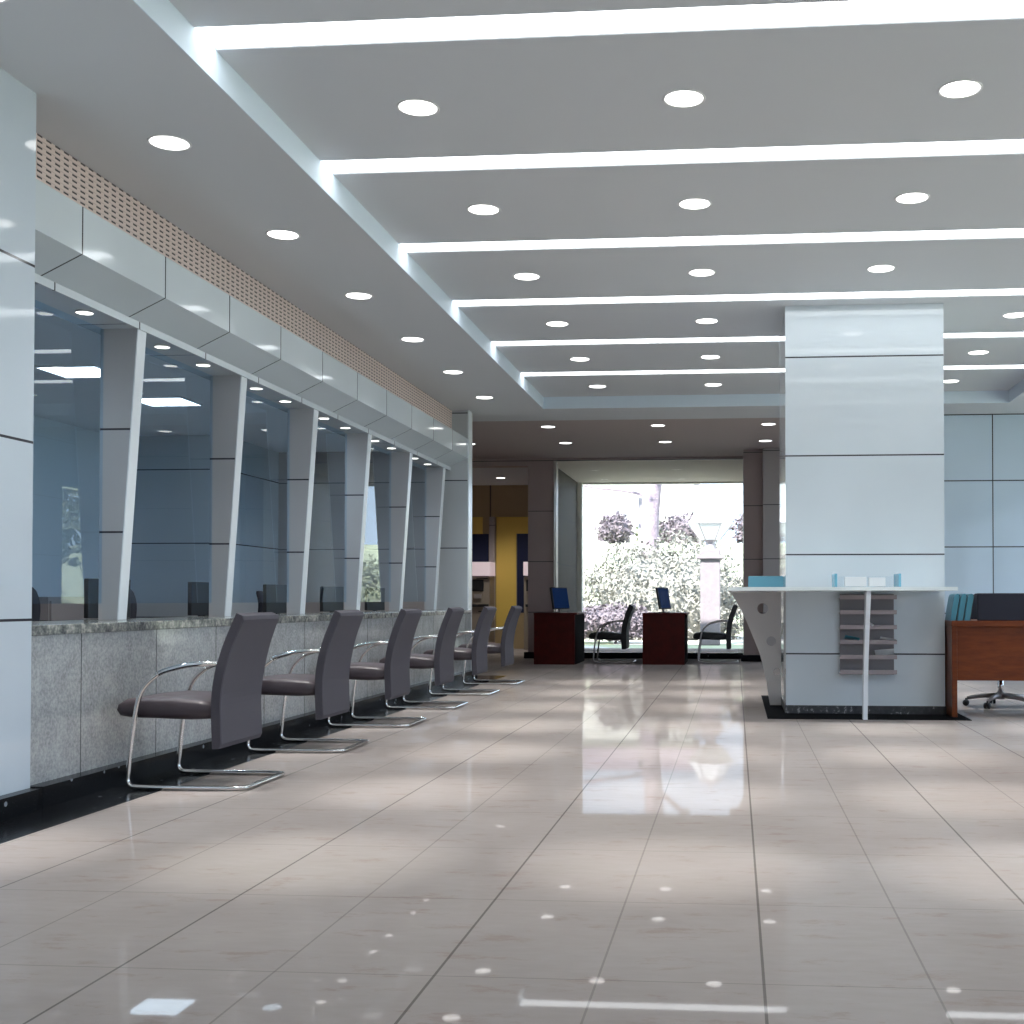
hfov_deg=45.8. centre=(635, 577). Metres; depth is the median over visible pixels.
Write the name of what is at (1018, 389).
trim
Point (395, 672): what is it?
chair
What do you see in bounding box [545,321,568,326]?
recessed light
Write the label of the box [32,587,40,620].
swivel chair
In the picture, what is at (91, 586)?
monitor
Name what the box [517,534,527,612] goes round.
panel
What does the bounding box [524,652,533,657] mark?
baseboard
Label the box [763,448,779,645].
wall
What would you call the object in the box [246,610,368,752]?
chair
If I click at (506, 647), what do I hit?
chair
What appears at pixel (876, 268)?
recessed light
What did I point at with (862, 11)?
ceiling light strip
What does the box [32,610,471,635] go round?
countertop
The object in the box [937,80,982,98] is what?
recessed light
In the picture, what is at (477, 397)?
recessed light
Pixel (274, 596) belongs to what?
glass panel
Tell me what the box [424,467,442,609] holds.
column
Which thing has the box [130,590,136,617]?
swivel chair
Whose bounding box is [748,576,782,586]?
holder
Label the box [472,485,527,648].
wall
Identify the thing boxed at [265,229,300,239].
recessed light
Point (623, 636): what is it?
chair
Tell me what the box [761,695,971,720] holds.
trim
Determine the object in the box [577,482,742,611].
trim
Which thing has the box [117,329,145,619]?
trim
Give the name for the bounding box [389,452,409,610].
column
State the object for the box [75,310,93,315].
recessed light
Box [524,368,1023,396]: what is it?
ceiling
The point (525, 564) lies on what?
machine
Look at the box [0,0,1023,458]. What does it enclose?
ceiling
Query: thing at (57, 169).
air vent
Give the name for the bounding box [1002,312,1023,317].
recessed light
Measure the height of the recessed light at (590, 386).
0.024 m
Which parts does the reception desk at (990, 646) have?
panel, modesty panel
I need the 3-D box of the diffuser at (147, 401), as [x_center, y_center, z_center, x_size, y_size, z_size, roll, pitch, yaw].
[-4.354,-1.640,11.112,0.480,0.011,0.430,0,-1,5]
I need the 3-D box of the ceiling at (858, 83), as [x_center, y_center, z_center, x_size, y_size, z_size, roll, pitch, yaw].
[0.931,-2.455,5.858,5.552,0.175,1.368,0,-1,5]
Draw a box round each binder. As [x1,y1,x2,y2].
[945,594,959,620]
[957,594,966,620]
[964,594,973,620]
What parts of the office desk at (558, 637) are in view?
panel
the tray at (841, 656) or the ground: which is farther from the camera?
the ground
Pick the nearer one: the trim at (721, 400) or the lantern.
the trim at (721, 400)
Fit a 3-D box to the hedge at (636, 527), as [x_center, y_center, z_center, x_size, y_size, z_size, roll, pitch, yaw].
[0.808,-2.246,60.172,1.990,1.476,1.859,0,-1,5]
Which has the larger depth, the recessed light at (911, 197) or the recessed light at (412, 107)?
the recessed light at (911, 197)
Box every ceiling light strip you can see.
[197,0,1023,48]
[323,139,1023,173]
[401,228,1023,251]
[455,289,1023,306]
[493,332,1023,345]
[522,365,1023,375]
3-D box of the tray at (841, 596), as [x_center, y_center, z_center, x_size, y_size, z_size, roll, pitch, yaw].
[1.917,0.159,9.935,0.463,0.034,0.110,0,-1,5]
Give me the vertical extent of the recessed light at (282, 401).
0.024 m
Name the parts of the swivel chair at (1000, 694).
backrest, leg, leg, leg, leg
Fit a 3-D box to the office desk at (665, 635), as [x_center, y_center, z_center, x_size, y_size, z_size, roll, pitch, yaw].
[0.465,0.903,18.185,0.655,0.760,1.174,0,-1,5]
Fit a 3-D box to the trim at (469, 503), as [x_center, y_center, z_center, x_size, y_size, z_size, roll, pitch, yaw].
[-2.053,-0.419,14.798,0.013,3.280,0.182,0,-1,5]
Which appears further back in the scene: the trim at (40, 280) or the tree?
the tree
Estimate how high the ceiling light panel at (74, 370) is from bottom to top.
0.020 m
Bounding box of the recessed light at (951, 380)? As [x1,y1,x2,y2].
[944,379,959,382]
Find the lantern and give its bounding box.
[688,496,732,644]
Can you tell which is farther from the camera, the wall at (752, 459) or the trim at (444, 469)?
the wall at (752, 459)
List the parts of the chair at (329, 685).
seat, armrest, backrest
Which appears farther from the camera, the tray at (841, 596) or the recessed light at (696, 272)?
the tray at (841, 596)
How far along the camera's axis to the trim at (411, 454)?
12.98 m
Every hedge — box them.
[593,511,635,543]
[634,519,666,542]
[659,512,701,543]
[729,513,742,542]
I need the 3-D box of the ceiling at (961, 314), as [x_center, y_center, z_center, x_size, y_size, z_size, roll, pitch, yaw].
[1.321,-2.369,10.590,5.552,0.175,1.368,0,-1,5]
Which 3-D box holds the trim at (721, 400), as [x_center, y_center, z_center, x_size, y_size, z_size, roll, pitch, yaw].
[1.636,-2.139,14.404,5.560,0.145,0.004,0,-1,5]
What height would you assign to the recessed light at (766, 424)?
0.024 m
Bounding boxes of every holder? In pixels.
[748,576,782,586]
[832,573,900,586]
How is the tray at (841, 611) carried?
on the brochure rack
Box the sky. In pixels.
[583,484,699,543]
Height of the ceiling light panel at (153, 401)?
0.020 m
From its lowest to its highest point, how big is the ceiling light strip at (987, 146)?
0.037 m
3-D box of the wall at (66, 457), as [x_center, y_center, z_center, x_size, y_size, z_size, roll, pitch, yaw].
[-6.303,-0.367,9.960,0.200,3.000,10.400,0,-1,5]
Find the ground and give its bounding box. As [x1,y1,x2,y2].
[584,636,742,648]
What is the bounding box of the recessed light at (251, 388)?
[249,387,262,389]
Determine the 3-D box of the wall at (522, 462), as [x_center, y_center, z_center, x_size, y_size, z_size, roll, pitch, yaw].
[-2.868,-1.902,19.941,2.210,0.125,0.200,0,-1,5]
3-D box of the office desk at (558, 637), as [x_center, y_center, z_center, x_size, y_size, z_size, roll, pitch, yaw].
[-1.141,0.904,18.237,0.645,0.760,1.174,0,-1,5]
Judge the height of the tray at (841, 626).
0.034 m
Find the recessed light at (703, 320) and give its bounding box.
[695,318,718,323]
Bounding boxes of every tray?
[839,595,896,598]
[839,610,896,613]
[839,625,896,628]
[839,640,896,643]
[839,655,896,658]
[839,670,896,673]
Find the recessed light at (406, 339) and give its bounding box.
[400,337,424,341]
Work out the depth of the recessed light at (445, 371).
12.27 m
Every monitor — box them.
[84,578,130,617]
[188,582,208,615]
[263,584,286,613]
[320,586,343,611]
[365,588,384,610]
[550,587,569,612]
[655,587,670,612]
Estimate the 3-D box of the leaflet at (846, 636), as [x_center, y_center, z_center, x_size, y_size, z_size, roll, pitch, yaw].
[1.778,0.496,9.882,0.124,0.056,0.059,0,-1,5]
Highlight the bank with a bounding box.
[583,543,742,635]
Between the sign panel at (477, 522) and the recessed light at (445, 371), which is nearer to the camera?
the recessed light at (445, 371)
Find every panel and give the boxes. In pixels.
[34,364,99,377]
[142,396,202,406]
[472,517,482,533]
[472,534,488,576]
[496,517,527,626]
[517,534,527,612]
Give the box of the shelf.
[472,604,488,606]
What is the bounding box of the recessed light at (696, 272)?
[688,269,715,276]
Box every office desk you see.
[534,612,586,664]
[642,612,689,664]
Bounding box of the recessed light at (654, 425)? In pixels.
[650,424,665,426]
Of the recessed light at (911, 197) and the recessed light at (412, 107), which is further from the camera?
the recessed light at (911, 197)
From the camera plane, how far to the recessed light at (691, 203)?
7.49 m
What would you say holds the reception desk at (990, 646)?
on the floor
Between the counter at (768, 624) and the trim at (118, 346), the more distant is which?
the counter at (768, 624)
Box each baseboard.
[0,788,42,821]
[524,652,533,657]
[584,652,742,658]
[741,655,761,661]
[781,696,945,713]
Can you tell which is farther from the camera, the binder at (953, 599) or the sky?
the sky
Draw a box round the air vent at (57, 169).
[36,133,451,428]
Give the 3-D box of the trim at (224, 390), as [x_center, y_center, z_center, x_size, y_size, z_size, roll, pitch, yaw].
[-2.915,-0.583,8.567,0.223,1.711,0.098,0,-1,5]
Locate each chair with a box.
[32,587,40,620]
[117,612,284,790]
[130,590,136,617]
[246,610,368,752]
[256,591,262,611]
[327,608,425,727]
[379,607,467,708]
[423,606,499,695]
[458,606,524,684]
[589,604,635,662]
[693,605,738,662]
[963,593,1023,708]
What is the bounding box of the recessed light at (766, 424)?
[761,423,775,425]
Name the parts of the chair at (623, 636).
seat, armrest, backrest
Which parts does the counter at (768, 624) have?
shelf, leg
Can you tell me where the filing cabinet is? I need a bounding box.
[39,597,97,620]
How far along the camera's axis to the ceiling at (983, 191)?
7.38 m
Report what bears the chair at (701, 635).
on the floor
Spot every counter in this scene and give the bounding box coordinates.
[30,610,476,808]
[728,587,957,719]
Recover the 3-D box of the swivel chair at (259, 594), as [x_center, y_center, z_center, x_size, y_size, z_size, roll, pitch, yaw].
[-3.929,0.671,13.428,0.614,1.050,0.638,0,-1,-10]
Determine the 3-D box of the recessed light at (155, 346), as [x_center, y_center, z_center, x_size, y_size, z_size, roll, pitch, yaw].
[-2.977,-1.460,7.540,0.099,0.024,0.099,0,-1,5]
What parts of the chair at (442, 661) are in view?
seat, armrest, backrest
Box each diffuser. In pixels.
[41,367,99,376]
[142,398,197,405]
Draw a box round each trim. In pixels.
[0,676,504,843]
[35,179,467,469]
[35,273,450,470]
[98,328,136,619]
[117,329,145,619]
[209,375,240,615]
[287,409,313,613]
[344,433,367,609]
[356,434,371,609]
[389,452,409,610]
[399,453,412,610]
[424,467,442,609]
[434,468,445,609]
[467,410,471,617]
[489,517,494,642]
[543,390,1008,408]
[553,461,556,611]
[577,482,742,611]
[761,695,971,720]
[1009,379,1023,401]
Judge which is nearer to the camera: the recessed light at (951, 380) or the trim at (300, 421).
the trim at (300, 421)
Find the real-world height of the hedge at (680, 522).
1.832 m
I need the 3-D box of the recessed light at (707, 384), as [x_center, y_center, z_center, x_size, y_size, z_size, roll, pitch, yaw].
[0.887,-2.230,13.797,0.216,0.024,0.216,0,-1,5]
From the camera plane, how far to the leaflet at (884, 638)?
9.85 m
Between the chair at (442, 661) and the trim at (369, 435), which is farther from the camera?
the trim at (369, 435)
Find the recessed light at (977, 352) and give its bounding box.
[967,350,988,354]
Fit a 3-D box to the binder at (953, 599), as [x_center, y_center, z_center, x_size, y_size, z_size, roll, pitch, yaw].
[2.605,0.239,9.876,0.080,0.218,0.262,0,-1,5]
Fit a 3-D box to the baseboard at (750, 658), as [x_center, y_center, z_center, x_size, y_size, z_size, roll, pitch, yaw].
[1.792,1.240,18.546,0.340,0.100,0.020,0,-1,5]
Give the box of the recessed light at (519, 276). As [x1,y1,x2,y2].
[513,273,540,280]
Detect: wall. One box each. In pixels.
[32,416,99,596]
[129,435,278,617]
[278,414,472,669]
[436,410,467,609]
[472,458,527,467]
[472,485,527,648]
[528,458,557,651]
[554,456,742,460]
[558,468,576,611]
[743,450,762,654]
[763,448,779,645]
[944,413,1023,614]
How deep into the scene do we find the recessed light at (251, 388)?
9.00 m
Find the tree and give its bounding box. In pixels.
[583,484,661,557]
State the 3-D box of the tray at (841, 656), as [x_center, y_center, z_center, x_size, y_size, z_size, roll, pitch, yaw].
[1.917,0.652,9.926,0.463,0.034,0.110,0,-1,5]
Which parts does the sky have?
pane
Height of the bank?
4.900 m
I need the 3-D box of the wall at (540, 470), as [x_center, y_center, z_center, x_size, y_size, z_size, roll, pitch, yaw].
[-1.543,-0.324,19.954,0.425,3.280,0.500,0,-1,5]
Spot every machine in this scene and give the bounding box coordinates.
[472,562,494,642]
[523,562,527,649]
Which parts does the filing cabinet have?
door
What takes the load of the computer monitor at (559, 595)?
on the office desk at (558, 637)
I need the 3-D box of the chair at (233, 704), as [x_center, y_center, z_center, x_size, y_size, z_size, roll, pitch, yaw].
[-2.256,0.622,6.266,0.690,0.884,0.577,0,-1,5]
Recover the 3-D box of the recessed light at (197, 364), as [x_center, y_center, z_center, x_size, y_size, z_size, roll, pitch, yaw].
[-2.929,-1.449,8.123,0.099,0.024,0.099,0,-1,5]
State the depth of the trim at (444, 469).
14.45 m
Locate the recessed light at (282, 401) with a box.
[279,400,291,402]
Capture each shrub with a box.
[583,529,742,640]
[583,601,650,643]
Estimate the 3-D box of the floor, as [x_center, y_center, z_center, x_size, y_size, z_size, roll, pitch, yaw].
[0.348,1.189,10.286,13.400,0.100,26.600,0,-1,5]
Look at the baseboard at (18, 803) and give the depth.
5.30 m
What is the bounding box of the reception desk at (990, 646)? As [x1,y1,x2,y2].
[945,593,1023,716]
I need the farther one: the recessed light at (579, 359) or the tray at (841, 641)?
the recessed light at (579, 359)
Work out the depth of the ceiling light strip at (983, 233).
8.30 m
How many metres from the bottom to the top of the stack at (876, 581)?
0.070 m
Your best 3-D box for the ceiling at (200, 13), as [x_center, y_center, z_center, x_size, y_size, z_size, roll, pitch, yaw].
[0.801,-2.485,4.281,5.552,0.175,1.368,0,-1,5]
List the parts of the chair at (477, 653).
seat, armrest, backrest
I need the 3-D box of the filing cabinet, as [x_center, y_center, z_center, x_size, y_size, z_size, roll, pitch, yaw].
[-5.748,0.681,12.053,0.520,0.980,1.300,0,-1,5]
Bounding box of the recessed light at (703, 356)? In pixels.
[700,355,720,358]
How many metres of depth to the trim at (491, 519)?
23.45 m
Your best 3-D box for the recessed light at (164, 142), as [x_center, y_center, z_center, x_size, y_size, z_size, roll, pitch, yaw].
[-2.378,-2.226,6.118,0.216,0.024,0.216,0,-1,5]
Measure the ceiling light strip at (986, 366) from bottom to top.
0.037 m
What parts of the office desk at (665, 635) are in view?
panel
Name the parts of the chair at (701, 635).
seat, armrest, backrest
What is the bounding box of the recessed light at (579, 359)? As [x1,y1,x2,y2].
[570,357,589,361]
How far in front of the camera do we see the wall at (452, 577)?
14.73 m
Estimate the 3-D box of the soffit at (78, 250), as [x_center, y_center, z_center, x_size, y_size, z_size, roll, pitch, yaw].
[-2.712,-1.602,10.148,0.530,0.385,9.240,0,-1,5]
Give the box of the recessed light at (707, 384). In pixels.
[704,383,722,386]
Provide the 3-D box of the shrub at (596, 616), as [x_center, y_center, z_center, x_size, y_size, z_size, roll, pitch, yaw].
[-0.725,1.046,27.935,3.034,1.015,1.648,0,-1,8]
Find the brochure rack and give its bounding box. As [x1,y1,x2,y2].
[839,594,896,674]
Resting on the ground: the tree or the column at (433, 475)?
the tree
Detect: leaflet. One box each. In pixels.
[844,635,859,639]
[875,649,893,654]
[880,637,895,640]
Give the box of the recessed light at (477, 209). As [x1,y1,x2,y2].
[467,204,500,215]
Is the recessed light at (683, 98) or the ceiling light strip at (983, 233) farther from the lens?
the ceiling light strip at (983, 233)
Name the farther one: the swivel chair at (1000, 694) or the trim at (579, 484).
the trim at (579, 484)
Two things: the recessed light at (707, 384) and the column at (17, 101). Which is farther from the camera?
the recessed light at (707, 384)
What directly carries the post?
on the ground
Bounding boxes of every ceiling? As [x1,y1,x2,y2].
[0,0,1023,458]
[34,308,376,451]
[169,0,859,27]
[216,18,1023,160]
[333,153,1023,243]
[407,237,1023,300]
[459,295,1023,341]
[472,459,742,484]
[496,337,1023,372]
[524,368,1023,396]
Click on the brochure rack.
(882, 611)
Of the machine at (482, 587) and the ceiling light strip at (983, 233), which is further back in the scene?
the machine at (482, 587)
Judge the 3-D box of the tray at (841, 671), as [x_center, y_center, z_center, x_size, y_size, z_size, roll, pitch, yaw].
[1.917,0.775,9.924,0.463,0.034,0.110,0,-1,5]
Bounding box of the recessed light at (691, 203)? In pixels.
[677,198,711,209]
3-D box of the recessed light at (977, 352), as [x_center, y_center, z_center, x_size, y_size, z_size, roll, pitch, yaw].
[3.425,-2.263,12.002,0.216,0.024,0.216,0,-1,5]
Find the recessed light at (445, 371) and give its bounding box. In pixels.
[442,370,463,373]
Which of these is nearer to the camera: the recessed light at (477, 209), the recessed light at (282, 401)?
the recessed light at (477, 209)
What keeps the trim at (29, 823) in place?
attached to the wall at (326, 562)
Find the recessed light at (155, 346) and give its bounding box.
[154,345,170,348]
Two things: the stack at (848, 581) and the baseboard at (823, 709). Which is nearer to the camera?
the stack at (848, 581)
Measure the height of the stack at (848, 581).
0.075 m
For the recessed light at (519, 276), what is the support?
in the ceiling at (983, 263)
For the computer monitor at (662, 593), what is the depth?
17.92 m
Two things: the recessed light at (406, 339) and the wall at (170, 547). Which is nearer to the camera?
the recessed light at (406, 339)
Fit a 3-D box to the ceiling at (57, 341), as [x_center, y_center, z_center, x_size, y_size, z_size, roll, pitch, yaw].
[-4.601,-1.718,9.945,3.200,0.100,10.200,0,-1,5]
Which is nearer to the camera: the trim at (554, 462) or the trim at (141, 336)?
the trim at (141, 336)
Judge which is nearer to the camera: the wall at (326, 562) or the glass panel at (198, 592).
the glass panel at (198, 592)
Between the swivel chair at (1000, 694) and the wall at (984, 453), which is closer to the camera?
the swivel chair at (1000, 694)
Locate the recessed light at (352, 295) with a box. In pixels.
[344,292,372,299]
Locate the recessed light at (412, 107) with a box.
[396,99,439,116]
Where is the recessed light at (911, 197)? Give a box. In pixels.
[894,192,929,203]
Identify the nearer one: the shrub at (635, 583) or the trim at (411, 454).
the trim at (411, 454)
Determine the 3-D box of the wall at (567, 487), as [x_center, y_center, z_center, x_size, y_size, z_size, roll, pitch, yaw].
[-1.354,-0.267,21.844,0.190,3.235,3.300,0,-1,5]
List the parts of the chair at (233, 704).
seat, armrest, backrest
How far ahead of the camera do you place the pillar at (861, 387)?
10.03 m
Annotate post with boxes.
[638,498,641,560]
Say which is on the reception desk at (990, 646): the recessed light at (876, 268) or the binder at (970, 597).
the binder at (970, 597)
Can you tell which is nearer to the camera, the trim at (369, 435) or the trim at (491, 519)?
the trim at (369, 435)
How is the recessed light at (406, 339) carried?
in the ceiling at (106, 79)
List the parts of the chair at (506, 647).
seat, armrest, backrest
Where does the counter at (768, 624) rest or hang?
attached to the pillar at (861, 387)
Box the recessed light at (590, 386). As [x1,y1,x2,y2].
[588,385,606,387]
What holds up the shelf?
attached to the machine at (482, 587)
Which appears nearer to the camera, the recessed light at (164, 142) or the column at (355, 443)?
the recessed light at (164, 142)
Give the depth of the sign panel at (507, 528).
23.48 m
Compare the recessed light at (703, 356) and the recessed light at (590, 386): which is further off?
the recessed light at (590, 386)
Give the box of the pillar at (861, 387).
[779,303,944,705]
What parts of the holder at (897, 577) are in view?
plate, plate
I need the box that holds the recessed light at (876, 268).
[866,265,895,272]
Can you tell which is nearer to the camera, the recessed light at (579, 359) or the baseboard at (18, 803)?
the baseboard at (18, 803)
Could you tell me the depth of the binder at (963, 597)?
9.74 m
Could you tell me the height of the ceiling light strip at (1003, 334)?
0.037 m
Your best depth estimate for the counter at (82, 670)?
6.54 m
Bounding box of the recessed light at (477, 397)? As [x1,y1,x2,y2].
[475,396,493,398]
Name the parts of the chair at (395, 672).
seat, armrest, backrest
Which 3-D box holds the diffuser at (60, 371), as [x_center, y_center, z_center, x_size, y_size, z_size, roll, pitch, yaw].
[-4.474,-1.667,9.658,0.480,0.011,0.430,0,-1,5]
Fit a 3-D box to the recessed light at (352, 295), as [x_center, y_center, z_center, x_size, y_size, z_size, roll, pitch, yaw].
[-2.125,-2.170,9.193,0.216,0.024,0.216,0,-1,5]
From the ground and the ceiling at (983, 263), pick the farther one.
the ground
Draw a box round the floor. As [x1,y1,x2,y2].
[0,648,1023,1023]
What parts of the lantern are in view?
lamp glass, lamp frame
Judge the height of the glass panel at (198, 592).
0.340 m
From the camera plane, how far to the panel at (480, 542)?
23.53 m
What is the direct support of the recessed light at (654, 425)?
in the ceiling at (106, 79)
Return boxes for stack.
[844,577,865,585]
[869,577,885,585]
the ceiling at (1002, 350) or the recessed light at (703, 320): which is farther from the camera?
the ceiling at (1002, 350)
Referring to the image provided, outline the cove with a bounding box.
[133,0,542,407]
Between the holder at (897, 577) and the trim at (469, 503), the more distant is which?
the trim at (469, 503)
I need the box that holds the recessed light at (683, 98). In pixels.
[662,89,705,107]
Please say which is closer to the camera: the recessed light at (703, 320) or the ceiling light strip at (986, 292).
the ceiling light strip at (986, 292)
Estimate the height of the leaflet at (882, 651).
0.068 m
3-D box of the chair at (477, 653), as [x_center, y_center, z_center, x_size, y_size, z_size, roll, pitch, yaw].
[-1.767,0.731,12.197,0.690,0.884,0.577,0,-1,5]
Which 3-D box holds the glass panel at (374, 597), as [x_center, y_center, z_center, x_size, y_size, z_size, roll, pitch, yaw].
[-3.019,0.284,13.872,0.160,0.340,0.380,0,-1,19]
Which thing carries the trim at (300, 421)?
attached to the wall at (326, 562)
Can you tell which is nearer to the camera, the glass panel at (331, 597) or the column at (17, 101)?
the column at (17, 101)
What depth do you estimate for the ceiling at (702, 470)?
21.34 m
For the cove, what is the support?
attached to the ceiling at (106, 79)
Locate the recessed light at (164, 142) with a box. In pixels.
[147,135,191,150]
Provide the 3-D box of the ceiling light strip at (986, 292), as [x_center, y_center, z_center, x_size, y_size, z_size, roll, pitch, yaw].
[1.256,-2.317,9.800,5.548,0.037,0.213,0,-1,5]
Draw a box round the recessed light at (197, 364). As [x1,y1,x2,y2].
[195,363,210,366]
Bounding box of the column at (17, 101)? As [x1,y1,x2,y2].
[0,67,36,795]

